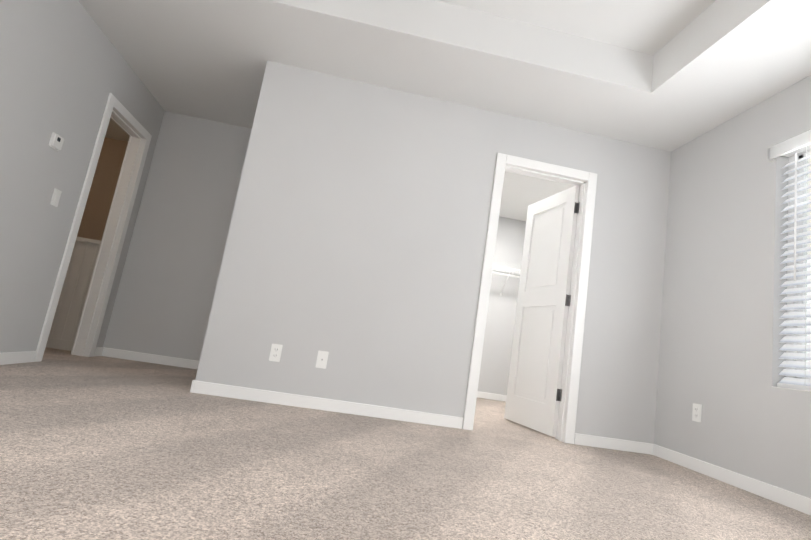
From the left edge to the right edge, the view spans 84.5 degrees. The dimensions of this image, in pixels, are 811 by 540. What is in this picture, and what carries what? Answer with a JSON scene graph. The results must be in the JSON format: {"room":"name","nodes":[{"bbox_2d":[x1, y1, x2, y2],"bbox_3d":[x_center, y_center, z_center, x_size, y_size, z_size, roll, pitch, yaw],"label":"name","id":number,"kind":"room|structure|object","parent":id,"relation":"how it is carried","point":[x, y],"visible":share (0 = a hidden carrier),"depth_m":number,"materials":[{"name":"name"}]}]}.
{"room":"empty bedroom","nodes":[
{"label":"empty bedroom","id":0,"kind":"room"},
{"bbox_2d":[0,0,164,352],"bbox_3d":[-2.228,-0.811,1.475,0.120,2.420,8.300,10,-9,-7],"label":"wall","id":1,"kind":"structure","parent":0,"point":[66,69],"depth_m":2.95,"materials":[{"name":"grey paint"}]},
{"bbox_2d":[0,351,36,364],"bbox_3d":[-2.186,0.191,0.247,0.014,0.078,5.926,10,-9,-7],"label":"baseboard","id":2,"kind":"structure","parent":1,"relation":"attached to","point":[23,356],"depth_m":2.97,"materials":[{"name":"white paint"}]},
{"bbox_2d":[50,188,61,206],"bbox_3d":[-2.412,-0.499,3.087,0.013,0.116,0.072,10,-9,-7],"label":"light switch","id":3,"kind":"object","parent":1,"relation":"attached to","point":[56,195],"visible":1,"depth_m":3.08,"materials":[{"name":"white plastic"}]},
{"bbox_2d":[49,132,63,150],"bbox_3d":[-2.332,-0.857,2.988,0.023,0.096,0.096,10,-9,-7],"label":"thermostat","id":4,"kind":"object","parent":1,"relation":"attached to","point":[56,141],"visible":1,"depth_m":2.97,"materials":[{"name":"white plastic"}]},
{"bbox_2d":[34,93,151,361],"bbox_3d":[-2.584,-0.325,3.686,0.152,2.084,0.768,10,-9,-7],"label":"door frame","id":5,"kind":"structure","parent":1,"relation":"attached to","point":[127,116],"depth_m":3.91,"materials":[{"name":"white paint"}]},
{"bbox_2d":[77,137,127,240],"bbox_3d":[-3.813,-0.420,5.299,1.930,2.420,0.120,10,-9,-7],"label":"wall","id":6,"kind":"structure","parent":0,"point":[101,192],"depth_m":5.33,"materials":[{"name":"paint"}]},
{"bbox_2d":[46,111,251,360],"bbox_3d":[-2.327,-0.344,4.367,2.110,2.420,0.185,10,-9,-7],"label":"wall","id":7,"kind":"structure","parent":0,"point":[167,287],"depth_m":4.26,"materials":[{"name":"grey paint"}]},
{"bbox_2d":[96,347,198,368],"bbox_3d":[-2.171,0.838,4.105,1.190,0.078,0.040,10,-9,-7],"label":"baseboard","id":8,"kind":"structure","parent":7,"relation":"attached to","point":[100,351],"depth_m":4.09,"materials":[{"name":"white paint"}]},
{"bbox_2d":[0,347,810,539],"bbox_3d":[-1.201,0.644,1.427,6.980,0.120,8.380,10,-9,-7],"label":"floor","id":9,"kind":"structure","parent":0,"point":[101,448],"depth_m":1.76,"materials":[{"name":"carpet"}]},
{"bbox_2d":[195,61,670,443],"bbox_3d":[0.399,-0.083,3.381,3.315,2.420,0.120,10,-9,-7],"label":"wall","id":10,"kind":"structure","parent":0,"point":[356,241],"depth_m":3.29,"materials":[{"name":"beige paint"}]},
{"bbox_2d":[269,344,282,361],"bbox_3d":[-0.881,0.562,3.034,0.072,0.116,0.008,10,-9,-7],"label":"outlet","id":11,"kind":"object","parent":10,"relation":"attached to","point":[275,352],"visible":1,"depth_m":3.03,"materials":[{"name":"white plastic"}]},
{"bbox_2d":[315,350,328,368],"bbox_3d":[-0.573,0.616,3.068,0.072,0.116,0.016,10,-9,-7],"label":"outlet","id":12,"kind":"object","parent":10,"relation":"attached to","point":[322,359],"visible":1,"depth_m":3.07,"materials":[{"name":"white plastic"}]},
{"bbox_2d":[190,380,462,428],"bbox_3d":[-0.501,0.920,3.036,1.845,0.078,0.014,10,-9,-7],"label":"baseboard","id":13,"kind":"structure","parent":10,"relation":"attached to","point":[208,388],"depth_m":3.02,"materials":[{"name":"white paint"}]},
{"bbox_2d":[462,153,596,443],"bbox_3d":[0.958,0.184,3.426,0.838,2.084,0.152,10,-9,-7],"label":"door frame","id":14,"kind":"structure","parent":10,"relation":"attached to","point":[502,160],"depth_m":3.37,"materials":[{"name":"white paint"}]},
{"bbox_2d":[504,185,579,436],"bbox_3d":[1.165,0.318,3.840,0.165,1.997,0.692,10,-9,-7],"label":"closet door","id":15,"kind":"structure","parent":10,"relation":"in","point":[533,396],"depth_m":3.77,"materials":[{"name":"white paint"}]},
{"bbox_2d":[574,433,651,454],"bbox_3d":[1.526,1.278,3.283,0.606,0.078,0.014,10,-9,-7],"label":"baseboard","id":16,"kind":"structure","parent":10,"relation":"attached to","point":[579,439],"depth_m":3.28,"materials":[{"name":"white paint"}]},
{"bbox_2d":[79,0,810,220],"bbox_3d":[-0.728,-1.959,1.862,6.850,0.400,8.300,10,-9,-7],"label":"ceiling","id":17,"kind":"structure","parent":0,"point":[670,75],"depth_m":2.98,"materials":[{"name":"white paint"}]},
{"bbox_2d":[478,216,525,394],"bbox_3d":[0.759,0.397,5.918,1.840,2.420,0.120,10,-9,-7],"label":"wall","id":18,"kind":"structure","parent":0,"point":[497,345],"depth_m":5.90,"materials":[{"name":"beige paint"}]},
{"bbox_2d":[477,391,506,401],"bbox_3d":[0.581,1.528,5.661,1.800,0.078,0.014,10,-9,-7],"label":"baseboard","id":19,"kind":"structure","parent":18,"relation":"attached to","point":[485,395],"depth_m":5.72,"materials":[{"name":"white paint"}]},
{"bbox_2d":[492,265,520,295],"bbox_3d":[0.834,0.058,5.678,1.872,0.337,0.468,10,-9,-7],"label":"wire closet shelf","id":20,"kind":"object","parent":18,"relation":"attached to","point":[506,270],"visible":0.19,"depth_m":5.71,"materials":[{"name":"white metal"}]},
{"bbox_2d":[654,75,810,497],"bbox_3d":[2.328,-0.007,2.032,0.160,2.420,8.300,10,-9,-7],"label":"wall","id":21,"kind":"structure","parent":0,"point":[720,353],"depth_m":2.88,"materials":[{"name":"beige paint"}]},
{"bbox_2d":[692,403,701,422],"bbox_3d":[1.954,0.958,2.997,0.008,0.116,0.072,10,-9,-7],"label":"outlet","id":22,"kind":"object","parent":21,"relation":"attached to","point":[696,412],"visible":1,"depth_m":2.99,"materials":[{"name":"white plastic"}]},
{"bbox_2d":[652,444,810,514],"bbox_3d":[2.246,0.943,0.607,0.014,0.078,5.560,10,-9,-7],"label":"baseboard","id":23,"kind":"structure","parent":21,"relation":"attached to","point":[795,501],"depth_m":2.60,"materials":[{"name":"white paint"}]},
{"bbox_2d":[768,130,810,390],"bbox_3d":[2.334,-0.178,1.741,0.103,1.449,1.890,10,-9,-7],"label":"window blind slats","id":24,"kind":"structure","parent":21,"relation":"attached to","point":[796,145],"depth_m":2.54,"materials":[{"name":"white plastic"}]},
{"bbox_2d":[772,386,810,391],"bbox_3d":[2.244,0.535,1.625,0.085,0.004,1.840,10,-9,-7],"label":"window sill","id":25,"kind":"structure","parent":21,"relation":"attached to","point":[790,388],"depth_m":2.41,"materials":[{"name":"white paint"}]},
{"bbox_2d":[786,148,810,378],"bbox_3d":[2.430,-0.156,1.752,0.070,1.450,1.840,10,-9,-7],"label":"window","id":26,"kind":"structure","parent":21,"relation":"in","point":[800,155],"depth_m":2.63,"materials":[{"name":"white glass"}]},
{"label":"outside","id":27,"kind":"structure","parent":0,"visible":0},
{"bbox_2d":[806,158,810,370],"bbox_3d":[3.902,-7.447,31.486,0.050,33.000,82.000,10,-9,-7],"label":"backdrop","id":28,"kind":"structure","parent":27,"point":[808,206],"depth_m":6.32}
]}

